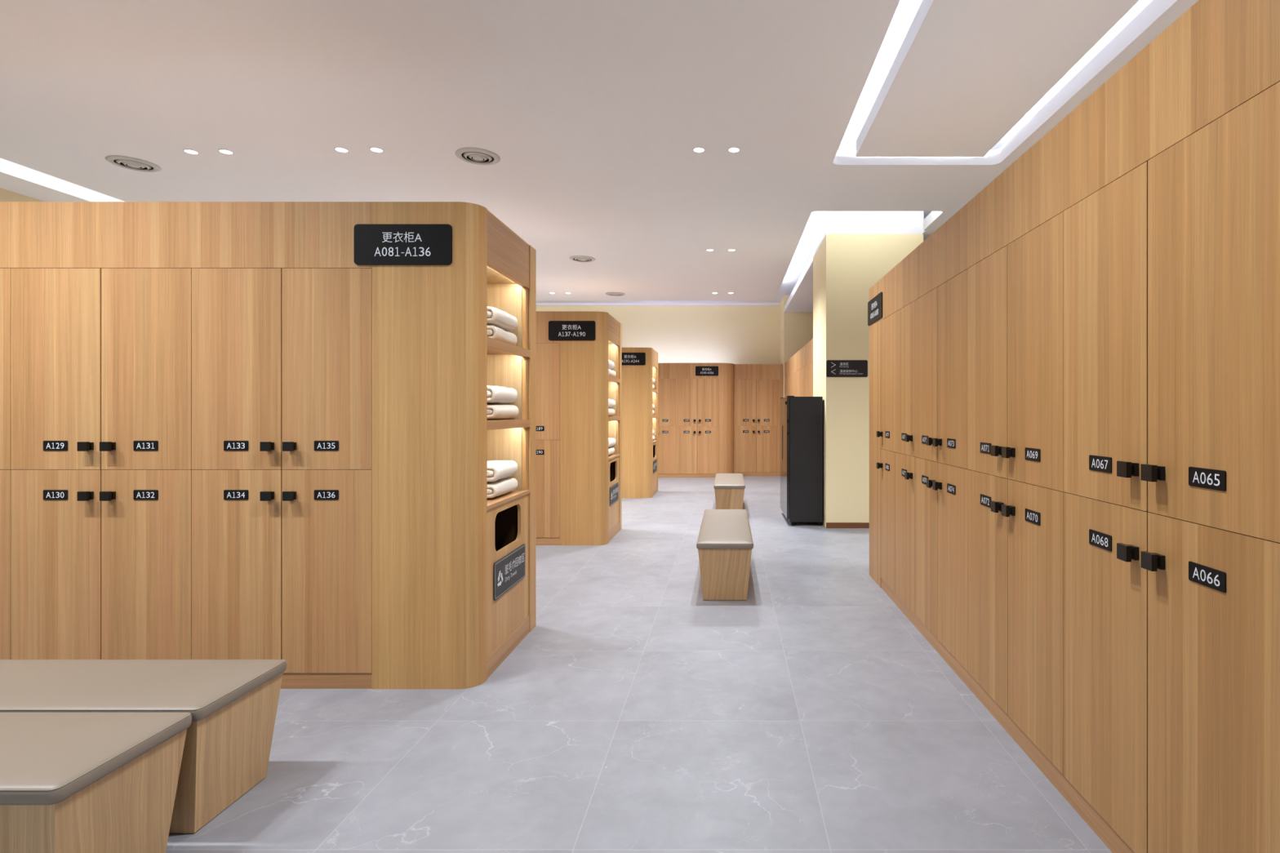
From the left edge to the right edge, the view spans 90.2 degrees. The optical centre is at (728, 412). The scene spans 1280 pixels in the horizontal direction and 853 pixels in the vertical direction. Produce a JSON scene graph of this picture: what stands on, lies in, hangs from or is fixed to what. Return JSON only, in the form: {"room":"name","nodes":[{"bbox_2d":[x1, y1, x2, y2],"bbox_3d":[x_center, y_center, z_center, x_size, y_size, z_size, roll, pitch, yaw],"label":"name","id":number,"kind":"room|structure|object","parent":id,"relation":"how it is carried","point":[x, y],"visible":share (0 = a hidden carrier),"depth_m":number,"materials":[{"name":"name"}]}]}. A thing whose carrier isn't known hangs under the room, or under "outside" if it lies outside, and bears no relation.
{"room":"changing room","nodes":[
{"label":"changing room","id":0,"kind":"room"},
{"bbox_2d":[0,187,43,201],"bbox_3d":[-6.590,-0.527,5.310,0.100,3.665,16.820,0,0,0],"label":"wall","id":1,"kind":"structure","parent":0,"point":[6,195],"depth_m":5.78,"materials":[{"name":"beige paint"}]},
{"bbox_2d":[0,157,124,201],"bbox_3d":[-6.320,-2.080,5.310,0.440,0.120,16.620,0,0,0],"label":"light strip","id":2,"kind":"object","parent":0,"point":[14,177],"depth_m":5.72,"materials":[{"name":"white paint"}]},
{"bbox_2d":[0,0,1198,311],"bbox_3d":[-0.635,-2.080,5.310,10.270,0.120,16.620,0,0,0],"label":"ceiling","id":3,"kind":"structure","parent":0,"point":[594,113],"depth_m":4.22,"materials":[{"name":"white paint"}]},
{"bbox_2d":[105,155,160,172],"bbox_3d":[-4.820,-2.009,5.120,0.330,0.023,0.330,0,0,0],"label":"ceiling vent","id":4,"kind":"object","parent":3,"relation":"in","point":[128,162],"visible":1,"depth_m":5.09,"materials":[{"name":"white metal"}]},
{"bbox_2d":[182,149,199,154],"bbox_3d":[-4.155,-2.018,4.885,0.095,0.003,0.095,0,0,0],"label":"recessed light","id":5,"kind":"object","parent":3,"relation":"in","point":[188,151],"visible":1,"depth_m":4.88,"materials":[{"name":"white paint"}]},
{"bbox_2d":[217,149,233,154],"bbox_3d":[-3.885,-2.018,4.885,0.095,0.003,0.095,0,0,0],"label":"recessed light","id":6,"kind":"object","parent":3,"relation":"in","point":[224,151],"visible":1,"depth_m":4.88,"materials":[{"name":"white paint"}]},
{"bbox_2d":[334,146,348,152],"bbox_3d":[-2.970,-2.018,4.850,0.095,0.003,0.095,0,0,0],"label":"recessed light","id":7,"kind":"object","parent":3,"relation":"in","point":[337,148],"visible":1,"depth_m":4.85,"materials":[{"name":"white paint"}]},
{"bbox_2d":[369,146,383,152],"bbox_3d":[-2.700,-2.018,4.850,0.095,0.003,0.095,0,0,0],"label":"recessed light","id":8,"kind":"object","parent":3,"relation":"in","point":[372,148],"visible":1,"depth_m":4.85,"materials":[{"name":"white paint"}]},
{"bbox_2d":[455,147,500,164],"bbox_3d":[-1.970,-2.009,4.970,0.330,0.023,0.330,0,0,0],"label":"ceiling vent","id":9,"kind":"object","parent":3,"relation":"in","point":[477,156],"visible":1,"depth_m":4.94,"materials":[{"name":"white metal"}]},
{"bbox_2d":[569,255,595,262],"bbox_3d":[-1.910,-2.009,8.280,0.330,0.023,0.330,0,0,0],"label":"ceiling vent","id":10,"kind":"object","parent":3,"relation":"in","point":[575,258],"visible":1,"depth_m":8.23,"materials":[{"name":"white metal"}]},
{"bbox_2d":[605,292,625,296],"bbox_3d":[-1.920,-2.009,10.730,0.330,0.023,0.330,0,0,0],"label":"ceiling vent","id":11,"kind":"object","parent":3,"relation":"in","point":[613,294],"visible":1,"depth_m":10.68,"materials":[{"name":"white metal"}]},
{"bbox_2d":[693,146,705,152],"bbox_3d":[-0.225,-2.018,4.850,0.095,0.003,0.095,0,0,0],"label":"recessed light","id":12,"kind":"object","parent":3,"relation":"in","point":[698,149],"visible":1,"depth_m":4.85,"materials":[{"name":"white paint"}]},
{"bbox_2d":[728,146,740,152],"bbox_3d":[0.045,-2.018,4.850,0.095,0.003,0.095,0,0,0],"label":"recessed light","id":13,"kind":"object","parent":3,"relation":"in","point":[733,149],"visible":1,"depth_m":4.85,"materials":[{"name":"white paint"}]},
{"bbox_2d":[856,0,1139,156],"bbox_3d":[1.511,-2.080,1.775,1.008,0.120,6.410,0,0,0],"label":"ceiling panel","id":14,"kind":"object","parent":3,"relation":"attached to","point":[963,73],"visible":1,"depth_m":3.71,"materials":[{"name":"white paint"}]},
{"bbox_2d":[165,475,1111,852],"bbox_3d":[-1.020,1.355,5.310,11.240,0.100,16.820,0,0,0],"label":"floor","id":15,"kind":"structure","parent":0,"point":[638,713],"depth_m":2.51,"materials":[{"name":"grey tile"}]},
{"bbox_2d":[0,268,12,659],"bbox_3d":[-3.597,0.274,3.402,0.426,1.913,0.922,0,0,0],"label":"locker","id":16,"kind":"object","parent":15,"relation":"on","point":[5,273],"visible":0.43,"depth_m":2.98,"materials":[{"name":"brown wood"}]},
{"bbox_2d":[10,268,102,659],"bbox_3d":[-3.172,0.274,3.402,0.426,1.913,0.922,0,0,0],"label":"locker","id":17,"kind":"object","parent":15,"relation":"on","point":[55,313],"visible":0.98,"depth_m":2.98,"materials":[{"name":"brown wood"}]},
{"bbox_2d":[0,201,371,268],"bbox_3d":[-3.172,-0.839,3.421,2.980,0.312,0.885,0,0,0],"label":"header","id":18,"kind":"object","parent":17,"relation":"on","point":[33,234],"visible":0.6,"depth_m":2.98,"materials":[{"name":"brown wood"}]},
{"bbox_2d":[0,712,191,852],"bbox_3d":[-2.367,1.096,1.700,1.533,0.418,0.395,0,0,0],"label":"bench","id":19,"kind":"object","parent":15,"relation":"on","point":[70,782],"visible":1,"depth_m":1.68,"materials":[{"name":"brown wood"}]},
{"bbox_2d":[0,712,191,804],"bbox_3d":[-2.367,0.913,1.700,1.533,0.052,0.395,0,0,0],"label":"cushion","id":20,"kind":"object","parent":19,"relation":"on","point":[46,758],"depth_m":1.69,"materials":[{"name":"beige leather"}]},
{"bbox_2d":[0,659,286,833],"bbox_3d":[-2.367,1.096,2.106,1.533,0.418,0.395,0,0,0],"label":"bench","id":21,"kind":"object","parent":15,"relation":"on","point":[232,704],"visible":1,"depth_m":2.06,"materials":[{"name":"brown wood"}]},
{"bbox_2d":[0,659,286,721],"bbox_3d":[-2.367,0.913,2.106,1.533,0.052,0.395,0,0,0],"label":"cushion","id":22,"kind":"object","parent":21,"relation":"on","point":[204,689],"depth_m":2.07,"materials":[{"name":"beige leather"}]},
{"bbox_2d":[99,268,192,659],"bbox_3d":[-2.746,0.274,3.402,0.426,1.913,0.922,0,0,0],"label":"locker","id":23,"kind":"object","parent":15,"relation":"on","point":[145,445],"visible":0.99,"depth_m":2.98,"materials":[{"name":"brown wood"}]},
{"bbox_2d":[191,268,282,659],"bbox_3d":[-2.320,0.274,3.402,0.426,1.913,0.922,0,0,0],"label":"locker","id":24,"kind":"object","parent":15,"relation":"on","point":[237,313],"visible":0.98,"depth_m":2.98,"materials":[{"name":"brown wood"}]},
{"bbox_2d":[280,673,371,688],"bbox_3d":[-3.172,1.268,3.422,2.980,0.074,0.881,0,0,0],"label":"plinth","id":25,"kind":"object","parent":15,"relation":"on","point":[289,681],"visible":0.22,"depth_m":2.98,"materials":[{"name":"brown wood"}]},
{"bbox_2d":[281,268,371,673],"bbox_3d":[-1.894,0.274,3.402,0.426,1.913,0.922,0,0,0],"label":"locker","id":26,"kind":"object","parent":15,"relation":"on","point":[326,313],"visible":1,"depth_m":2.98,"materials":[{"name":"brown wood"}]},
{"bbox_2d":[371,201,536,688],"bbox_3d":[-1.428,0.155,3.421,0.506,2.300,0.885,0,0,0],"label":"tall cabinet","id":27,"kind":"object","parent":15,"relation":"on","point":[437,538],"visible":0.96,"depth_m":2.98,"materials":[{"name":"brown wood"}]},
{"bbox_2d":[354,223,452,265],"bbox_3d":[-1.531,-0.792,2.974,0.460,0.191,0.008,0,0,0],"label":"sign","id":28,"kind":"object","parent":27,"relation":"attached to","point":[375,244],"visible":1,"depth_m":2.97,"materials":[{"name":"black plastic"}]},
{"bbox_2d":[487,477,517,498],"bbox_3d":[-1.358,0.414,3.463,0.305,0.086,0.351,0,0,0],"label":"towel","id":29,"kind":"object","parent":27,"relation":"on","point":[504,486],"visible":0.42,"depth_m":3.39,"materials":[{"name":"white fabric"}]},
{"bbox_2d":[487,460,517,481],"bbox_3d":[-1.359,0.320,3.465,0.308,0.100,0.358,0,0,-2],"label":"towel","id":30,"kind":"object","parent":29,"relation":"on","point":[496,469],"visible":0.44,"depth_m":3.39,"materials":[{"name":"white fabric"}]},
{"bbox_2d":[487,325,517,345],"bbox_3d":[-1.366,-0.417,3.475,0.306,0.091,0.356,0,0,-1],"label":"towel","id":31,"kind":"object","parent":27,"relation":"on","point":[495,332],"visible":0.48,"depth_m":3.38,"materials":[{"name":"white fabric"}]},
{"bbox_2d":[487,306,517,330],"bbox_3d":[-1.365,-0.512,3.470,0.308,0.100,0.358,0,0,0],"label":"towel","id":32,"kind":"object","parent":31,"relation":"on","point":[497,317],"visible":0.45,"depth_m":3.40,"materials":[{"name":"white fabric"}]},
{"bbox_2d":[487,404,518,419],"bbox_3d":[-1.359,-0.002,3.475,0.305,0.086,0.351,0,0,1],"label":"towel","id":33,"kind":"object","parent":27,"relation":"on","point":[494,411],"visible":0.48,"depth_m":3.40,"materials":[{"name":"white fabric"}]},
{"bbox_2d":[487,385,517,404],"bbox_3d":[-1.367,-0.096,3.475,0.308,0.100,0.358,0,0,0],"label":"towel","id":34,"kind":"object","parent":33,"relation":"on","point":[495,394],"visible":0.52,"depth_m":3.41,"materials":[{"name":"white fabric"}]},
{"bbox_2d":[487,489,530,510],"bbox_3d":[-1.376,0.467,3.389,0.400,0.019,0.721,0,0,0],"label":"shelf","id":35,"kind":"object","parent":27,"relation":"attached to","point":[495,503],"depth_m":3.41,"materials":[{"name":"brown wood"}]},
{"bbox_2d":[487,419,530,430],"bbox_3d":[-1.376,0.063,3.389,0.400,0.044,0.721,0,0,0],"label":"shelf","id":36,"kind":"object","parent":27,"relation":"attached to","point":[492,424],"depth_m":3.46,"materials":[{"name":"brown wood"}]},
{"bbox_2d":[487,337,530,357],"bbox_3d":[-1.376,-0.349,3.389,0.400,0.044,0.721,0,0,0],"label":"shelf","id":37,"kind":"object","parent":27,"relation":"attached to","point":[495,348],"depth_m":3.52,"materials":[{"name":"brown wood"}]},
{"bbox_2d":[493,543,525,600],"bbox_3d":[-1.179,0.855,3.421,0.006,0.192,0.485,0,0,0],"label":"sign","id":38,"kind":"object","parent":27,"relation":"attached to","point":[509,570],"visible":1,"depth_m":3.39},
{"bbox_2d":[536,537,559,545],"bbox_3d":[-2.291,1.268,6.644,1.277,0.074,0.881,0,0,0],"label":"plinth","id":39,"kind":"object","parent":15,"relation":"on","point":[540,541],"visible":0.14,"depth_m":6.20,"materials":[{"name":"brown wood"}]},
{"bbox_2d":[536,342,559,537],"bbox_3d":[-1.865,0.274,6.624,0.426,1.913,0.922,0,0,0],"label":"locker","id":40,"kind":"object","parent":15,"relation":"on","point":[548,354],"visible":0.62,"depth_m":6.20,"materials":[{"name":"brown wood"}]},
{"bbox_2d":[536,311,559,342],"bbox_3d":[-2.291,-0.839,6.643,1.277,0.312,0.885,0,0,0],"label":"header","id":41,"kind":"object","parent":40,"relation":"on","point":[543,317],"visible":0.14,"depth_m":6.20,"materials":[{"name":"brown wood"}]},
{"bbox_2d":[560,311,622,545],"bbox_3d":[-1.423,0.155,6.643,0.457,2.300,0.885,0,0,0],"label":"tall cabinet","id":42,"kind":"object","parent":15,"relation":"on","point":[588,473],"visible":0.97,"depth_m":6.20,"materials":[{"name":"brown wood"}]},
{"bbox_2d":[548,320,595,340],"bbox_3d":[-1.533,-0.805,6.196,0.460,0.191,0.008,0,0,0],"label":"sign","id":43,"kind":"object","parent":42,"relation":"attached to","point":[557,330],"visible":1,"depth_m":6.19,"materials":[{"name":"black plastic"}]},
{"bbox_2d":[608,446,614,455],"bbox_3d":[-1.381,0.414,6.691,0.305,0.086,0.351,0,0,-1],"label":"towel","id":44,"kind":"object","parent":42,"relation":"on","point":[611,450],"visible":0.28,"depth_m":6.67,"materials":[{"name":"white fabric"}]},
{"bbox_2d":[608,437,615,447],"bbox_3d":[-1.375,0.320,6.699,0.308,0.100,0.358,0,0,0],"label":"towel","id":45,"kind":"object","parent":44,"relation":"on","point":[611,442],"visible":0.25,"depth_m":6.66,"materials":[{"name":"white fabric"}]},
{"bbox_2d":[608,408,614,415],"bbox_3d":[-1.378,-0.002,6.690,0.305,0.086,0.351,0,0,0],"label":"towel","id":46,"kind":"object","parent":42,"relation":"on","point":[611,411],"visible":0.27,"depth_m":6.66,"materials":[{"name":"white fabric"}]},
{"bbox_2d":[608,399,615,408],"bbox_3d":[-1.380,-0.096,6.693,0.308,0.100,0.358,0,0,1],"label":"towel","id":47,"kind":"object","parent":46,"relation":"on","point":[611,403],"visible":0.22,"depth_m":6.66,"materials":[{"name":"white fabric"}]},
{"bbox_2d":[608,368,616,377],"bbox_3d":[-1.375,-0.417,6.699,0.306,0.091,0.356,0,0,2],"label":"towel","id":48,"kind":"object","parent":42,"relation":"on","point":[611,373],"visible":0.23,"depth_m":6.66,"materials":[{"name":"white fabric"}]},
{"bbox_2d":[608,359,614,368],"bbox_3d":[-1.386,-0.512,6.697,0.308,0.100,0.358,0,0,-1],"label":"towel","id":49,"kind":"object","parent":48,"relation":"on","point":[611,364],"visible":0.2,"depth_m":6.68,"materials":[{"name":"white fabric"}]},
{"bbox_2d":[608,453,619,460],"bbox_3d":[-1.395,0.467,6.611,0.400,0.019,0.721,0,0,0],"label":"shelf","id":50,"kind":"object","parent":42,"relation":"attached to","point":[613,456],"depth_m":6.67,"materials":[{"name":"brown wood"}]},
{"bbox_2d":[608,416,619,421],"bbox_3d":[-1.395,0.063,6.611,0.400,0.044,0.721,0,0,0],"label":"shelf","id":51,"kind":"object","parent":42,"relation":"attached to","point":[610,418],"depth_m":6.62,"materials":[{"name":"brown wood"}]},
{"bbox_2d":[608,375,619,382],"bbox_3d":[-1.395,-0.349,6.611,0.400,0.044,0.721,0,0,0],"label":"shelf","id":52,"kind":"object","parent":42,"relation":"attached to","point":[611,380],"depth_m":6.72,"materials":[{"name":"brown wood"}]},
{"bbox_2d":[609,482,618,506],"bbox_3d":[-1.198,0.855,6.643,0.006,0.192,0.485,0,0,0],"label":"sign","id":53,"kind":"object","parent":42,"relation":"attached to","point":[614,490],"visible":1,"depth_m":6.63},
{"bbox_2d":[622,347,657,497],"bbox_3d":[-1.397,0.155,10.072,0.465,2.300,0.885,0,0,0],"label":"tall cabinet","id":54,"kind":"object","parent":15,"relation":"on","point":[639,451],"visible":0.98,"depth_m":9.63,"materials":[{"name":"brown wood"}]},
{"bbox_2d":[622,352,645,364],"bbox_3d":[-1.491,-0.820,9.626,0.460,0.191,0.008,0,0,0],"label":"sign","id":55,"kind":"object","parent":54,"relation":"attached to","point":[628,358],"visible":0.83,"depth_m":9.62,"materials":[{"name":"black plastic"}]},
{"bbox_2d":[653,459,657,473],"bbox_3d":[-1.168,0.855,10.073,0.006,0.192,0.485,0,0,0],"label":"sign","id":56,"kind":"object","parent":54,"relation":"attached to","point":[655,462],"visible":1,"depth_m":10.07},
{"bbox_2d":[657,378,675,474],"bbox_3d":[-1.260,0.274,12.931,0.428,1.913,0.638,0,0,0],"label":"locker","id":57,"kind":"object","parent":15,"relation":"on","point":[666,387],"visible":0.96,"depth_m":12.65,"materials":[{"name":"brown wood"}]},
{"bbox_2d":[657,363,718,378],"bbox_3d":[-1.260,-0.839,12.950,2.138,0.312,0.600,0,0,0],"label":"header","id":58,"kind":"object","parent":57,"relation":"on","point":[665,371],"visible":0.43,"depth_m":12.65,"materials":[{"name":"brown wood"}]},
{"bbox_2d":[695,366,718,375],"bbox_3d":[-0.425,-0.834,12.646,0.460,0.191,0.008,0,0,0],"label":"sign","id":59,"kind":"object","parent":58,"relation":"attached to","point":[700,371],"visible":1,"depth_m":12.64,"materials":[{"name":"black plastic"}]},
{"bbox_2d":[675,378,697,474],"bbox_3d":[-0.833,0.274,12.931,0.428,1.913,0.638,0,0,0],"label":"locker","id":60,"kind":"object","parent":15,"relation":"on","point":[686,388],"visible":0.99,"depth_m":12.65,"materials":[{"name":"brown wood"}]},
{"bbox_2d":[657,474,715,477],"bbox_3d":[-1.260,1.268,12.952,2.138,0.074,0.596,0,0,0],"label":"plinth","id":61,"kind":"object","parent":15,"relation":"on","point":[659,475],"visible":0.14,"depth_m":12.65,"materials":[{"name":"brown wood"}]},
{"bbox_2d":[697,378,718,474],"bbox_3d":[-0.405,0.274,12.931,0.428,1.913,0.638,0,0,0],"label":"locker","id":62,"kind":"object","parent":15,"relation":"on","point":[707,388],"visible":0.99,"depth_m":12.65,"materials":[{"name":"brown wood"}]},
{"bbox_2d":[696,509,753,599],"bbox_3d":[-0.022,1.096,5.100,0.395,0.418,1.533,0,0,0],"label":"bench","id":63,"kind":"object","parent":15,"relation":"on","point":[725,544],"visible":1,"depth_m":4.38,"materials":[{"name":"brown wood"}]},
{"bbox_2d":[696,509,753,549],"bbox_3d":[-0.022,0.913,5.100,0.395,0.052,1.533,0,0,0],"label":"cushion","id":64,"kind":"object","parent":63,"relation":"on","point":[720,529],"depth_m":4.75,"materials":[{"name":"beige leather"}]},
{"bbox_2d":[718,363,733,473],"bbox_3d":[-0.035,0.155,12.950,0.310,2.300,0.600,0,0,0],"label":"panel","id":65,"kind":"object","parent":15,"relation":"on","point":[726,371],"visible":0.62,"depth_m":12.67,"materials":[{"name":"brown wood"}]},
{"bbox_2d":[713,473,745,509],"bbox_3d":[0.016,1.096,8.545,0.395,0.418,1.533,0,0,0],"label":"bench","id":66,"kind":"object","parent":15,"relation":"on","point":[729,488],"visible":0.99,"depth_m":7.81,"materials":[{"name":"brown wood"}]},
{"bbox_2d":[713,473,745,488],"bbox_3d":[0.016,0.913,8.545,0.395,0.052,1.533,0,0,0],"label":"cushion","id":67,"kind":"object","parent":66,"relation":"on","point":[722,481],"depth_m":8.17,"materials":[{"name":"beige leather"}]},
{"bbox_2d":[735,379,755,472],"bbox_3d":[0.361,0.274,13.181,0.428,1.913,0.538,0,0,0],"label":"locker","id":68,"kind":"object","parent":15,"relation":"on","point":[745,389],"visible":1,"depth_m":12.95,"materials":[{"name":"brown wood"}]},
{"bbox_2d":[733,472,780,475],"bbox_3d":[0.622,1.268,13.202,1.000,0.074,0.496,0,0,0],"label":"plinth","id":69,"kind":"object","parent":15,"relation":"on","point":[744,473],"visible":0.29,"depth_m":12.96,"materials":[{"name":"brown wood"}]},
{"bbox_2d":[733,379,782,472],"bbox_3d":[0.622,0.274,13.175,1.000,1.913,0.450,0,0,0],"label":"filler panel","id":70,"kind":"object","parent":15,"relation":"on","point":[780,382],"visible":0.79,"depth_m":12.95,"materials":[{"name":"brown wood"}]},
{"bbox_2d":[733,364,782,379],"bbox_3d":[0.622,-0.839,13.200,1.000,0.312,0.500,0,0,0],"label":"header","id":71,"kind":"object","parent":70,"relation":"on","point":[741,371],"visible":0.79,"depth_m":12.95,"materials":[{"name":"brown wood"}]},
{"bbox_2d":[755,379,777,472],"bbox_3d":[0.789,0.274,13.181,0.428,1.913,0.538,0,0,0],"label":"locker","id":72,"kind":"object","parent":15,"relation":"on","point":[766,389],"visible":0.99,"depth_m":12.95,"materials":[{"name":"brown wood"}]},
{"bbox_2d":[784,377,786,397],"bbox_3d":[1.366,0.274,12.476,0.538,1.913,0.428,0,0,0],"label":"locker","id":73,"kind":"object","parent":15,"relation":"on","point":[785,379],"visible":0.04,"depth_m":12.45,"materials":[{"name":"brown wood"}]},
{"bbox_2d":[786,376,788,395],"bbox_3d":[1.366,0.274,12.048,0.538,1.913,0.428,0,0,0],"label":"locker","id":74,"kind":"object","parent":15,"relation":"on","point":[788,376],"visible":0.04,"depth_m":11.94,"materials":[{"name":"brown wood"}]},
{"bbox_2d":[788,375,791,395],"bbox_3d":[1.366,0.274,11.621,0.538,1.913,0.428,0,0,0],"label":"locker","id":75,"kind":"object","parent":15,"relation":"on","point":[789,376],"visible":0.04,"depth_m":11.62,"materials":[{"name":"brown wood"}]},
{"bbox_2d":[791,373,793,395],"bbox_3d":[1.366,0.274,11.193,0.538,1.913,0.428,0,0,0],"label":"locker","id":76,"kind":"object","parent":15,"relation":"on","point":[792,375],"visible":0.04,"depth_m":11.18,"materials":[{"name":"brown wood"}]},
{"bbox_2d":[793,372,795,396],"bbox_3d":[1.366,0.274,10.765,0.538,1.913,0.428,0,0,0],"label":"locker","id":77,"kind":"object","parent":15,"relation":"on","point":[794,374],"visible":0.04,"depth_m":10.77,"materials":[{"name":"brown wood"}]},
{"bbox_2d":[795,370,799,396],"bbox_3d":[1.366,0.274,10.338,0.538,1.913,0.428,0,0,0],"label":"locker","id":78,"kind":"object","parent":15,"relation":"on","point":[797,371],"visible":0.04,"depth_m":10.26,"materials":[{"name":"brown wood"}]},
{"bbox_2d":[799,368,802,396],"bbox_3d":[1.366,0.274,9.910,0.538,1.913,0.428,0,0,0],"label":"locker","id":79,"kind":"object","parent":15,"relation":"on","point":[800,370],"visible":0.04,"depth_m":9.80,"materials":[{"name":"brown wood"}]},
{"bbox_2d":[780,395,822,525],"bbox_3d":[0.873,0.555,7.730,0.425,1.499,0.940,0,0,0],"label":"refrigerator","id":80,"kind":"object","parent":15,"relation":"on","point":[801,417],"visible":1,"depth_m":7.26,"materials":[{"name":"black metal"}]},
{"bbox_2d":[802,366,805,396],"bbox_3d":[1.366,0.274,9.482,0.538,1.913,0.428,0,0,0],"label":"locker","id":81,"kind":"object","parent":15,"relation":"on","point":[804,367],"visible":0.04,"depth_m":9.39,"materials":[{"name":"brown wood"}]},
{"bbox_2d":[805,364,808,396],"bbox_3d":[1.366,0.274,9.055,0.538,1.913,0.428,0,0,0],"label":"locker","id":82,"kind":"object","parent":15,"relation":"on","point":[807,366],"visible":0.04,"depth_m":9.00,"materials":[{"name":"brown wood"}]},
{"bbox_2d":[808,361,813,396],"bbox_3d":[1.366,0.274,8.627,0.538,1.913,0.428,0,0,0],"label":"locker","id":83,"kind":"object","parent":15,"relation":"on","point":[811,365],"visible":0.03,"depth_m":8.64,"materials":[{"name":"brown wood"}]},
{"bbox_2d":[784,338,813,378],"bbox_3d":[1.385,-0.839,10.552,0.500,0.312,4.277,0,0,0],"label":"header","id":84,"kind":"object","parent":83,"relation":"on","point":[802,358],"visible":0.43,"depth_m":9.92,"materials":[{"name":"brown wood"}]},
{"bbox_2d":[869,279,880,587],"bbox_3d":[1.570,0.155,4.892,0.870,2.300,0.376,0,0,0],"label":"end panel","id":85,"kind":"object","parent":15,"relation":"on","point":[874,328],"visible":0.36,"depth_m":4.89,"materials":[{"name":"brown wood"}]},
{"bbox_2d":[876,312,895,593],"bbox_3d":[1.551,0.274,4.489,0.908,1.913,0.428,0,0,0],"label":"locker","id":86,"kind":"object","parent":15,"relation":"on","point":[887,433],"visible":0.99,"depth_m":4.46,"materials":[{"name":"brown wood"}]},
{"bbox_2d":[880,0,1279,320],"bbox_3d":[1.570,-0.839,2.992,0.870,0.312,3.422,0,0,0],"label":"header","id":87,"kind":"object","parent":86,"relation":"on","point":[1218,55],"visible":0.44,"depth_m":1.83,"materials":[{"name":"brown wood"}]},
{"bbox_2d":[867,292,882,325],"bbox_3d":[1.131,-0.795,4.866,0.008,0.191,0.460,0,0,0],"label":"sign","id":88,"kind":"object","parent":87,"relation":"attached to","point":[875,304],"visible":1,"depth_m":4.83,"materials":[{"name":"black plastic"}]},
{"bbox_2d":[895,301,915,613],"bbox_3d":[1.551,0.274,4.061,0.908,1.913,0.428,0,0,0],"label":"locker","id":89,"kind":"object","parent":15,"relation":"on","point":[904,317],"visible":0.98,"depth_m":4.04,"materials":[{"name":"brown wood"}]},
{"bbox_2d":[914,286,938,639],"bbox_3d":[1.551,0.274,3.634,0.908,1.913,0.428,0,0,0],"label":"locker","id":90,"kind":"object","parent":15,"relation":"on","point":[926,307],"visible":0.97,"depth_m":3.62,"materials":[{"name":"brown wood"}]},
{"bbox_2d":[932,269,967,671],"bbox_3d":[1.551,0.274,3.206,0.908,1.913,0.428,0,0,0],"label":"locker","id":91,"kind":"object","parent":15,"relation":"on","point":[951,486],"visible":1,"depth_m":3.16,"materials":[{"name":"brown wood"}]},
{"bbox_2d":[967,244,1008,715],"bbox_3d":[1.551,0.274,2.778,0.908,1.913,0.428,0,0,0],"label":"locker","id":92,"kind":"object","parent":15,"relation":"on","point":[987,279],"visible":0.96,"depth_m":2.76,"materials":[{"name":"brown wood"}]},
{"bbox_2d":[880,578,1134,852],"bbox_3d":[1.572,1.268,2.992,0.866,0.074,3.422,0,0,0],"label":"plinth","id":93,"kind":"object","parent":15,"relation":"on","point":[1090,815],"visible":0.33,"depth_m":2.41,"materials":[{"name":"brown wood"}]},
{"bbox_2d":[1001,211,1063,775],"bbox_3d":[1.551,0.274,2.351,0.908,1.913,0.428,0,0,0],"label":"locker","id":94,"kind":"object","parent":15,"relation":"on","point":[1034,452],"visible":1,"depth_m":2.34,"materials":[{"name":"brown wood"}]},
{"bbox_2d":[1063,161,1150,852],"bbox_3d":[1.551,0.274,1.923,0.908,1.913,0.428,0,0,0],"label":"locker","id":95,"kind":"object","parent":15,"relation":"on","point":[1105,233],"visible":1,"depth_m":1.88,"materials":[{"name":"brown wood"}]},
{"bbox_2d":[1141,81,1279,852],"bbox_3d":[1.551,0.274,1.495,0.908,1.913,0.428,0,0,0],"label":"locker","id":96,"kind":"object","parent":15,"relation":"on","point":[1211,561],"visible":1,"depth_m":1.47,"materials":[{"name":"brown wood"}]},
{"bbox_2d":[536,305,780,364],"bbox_3d":[-1.020,-0.527,13.670,11.040,3.665,0.100,0,0,0],"label":"wall","id":97,"kind":"structure","parent":0,"point":[679,334],"depth_m":13.62,"materials":[{"name":"beige paint"}]},
{"bbox_2d":[536,302,780,305],"bbox_3d":[-2.710,-2.335,13.595,7.660,0.050,0.050,0,0,0],"label":"trim","id":98,"kind":"structure","parent":97,"relation":"attached to","point":[537,304],"depth_m":13.57,"materials":[{"name":"white paint"}]},
{"bbox_2d":[780,295,813,397],"bbox_3d":[2.812,-0.527,13.160,3.375,3.665,0.920,0,0,0],"label":"wall pier","id":99,"kind":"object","parent":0,"point":[796,327],"visible":0.14,"depth_m":12.70,"materials":[{"name":"beige paint"}]},
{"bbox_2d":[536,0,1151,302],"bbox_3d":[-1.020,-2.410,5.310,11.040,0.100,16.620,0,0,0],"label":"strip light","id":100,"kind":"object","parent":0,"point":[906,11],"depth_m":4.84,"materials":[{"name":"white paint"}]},
{"bbox_2d":[813,234,923,527],"bbox_3d":[1.657,-0.357,7.682,1.101,3.325,1.096,0,0,0],"label":"wall pillar","id":101,"kind":"structure","parent":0,"point":[846,267],"depth_m":7.13,"materials":[{"name":"beige paint"}]},
{"bbox_2d":[826,360,867,377],"bbox_3d":[1.342,-0.498,7.130,0.466,0.190,0.008,0,0,0],"label":"direction sign","id":102,"kind":"object","parent":101,"relation":"attached to","point":[834,368],"visible":1,"depth_m":7.13,"materials":[{"name":"black plastic"}]},
{"bbox_2d":[826,522,869,528],"bbox_3d":[1.657,1.274,7.128,1.101,0.062,0.012,0,0,0],"label":"baseboard","id":103,"kind":"structure","parent":101,"relation":"attached to","point":[828,525],"depth_m":7.12,"materials":[{"name":"brown wood"}]},
{"bbox_2d":[813,211,923,257],"bbox_3d":[1.657,-2.190,7.682,1.101,0.340,1.096,0,0,0],"label":"ceiling light","id":104,"kind":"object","parent":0,"point":[829,222],"depth_m":7.13,"materials":[{"name":"white paint"}]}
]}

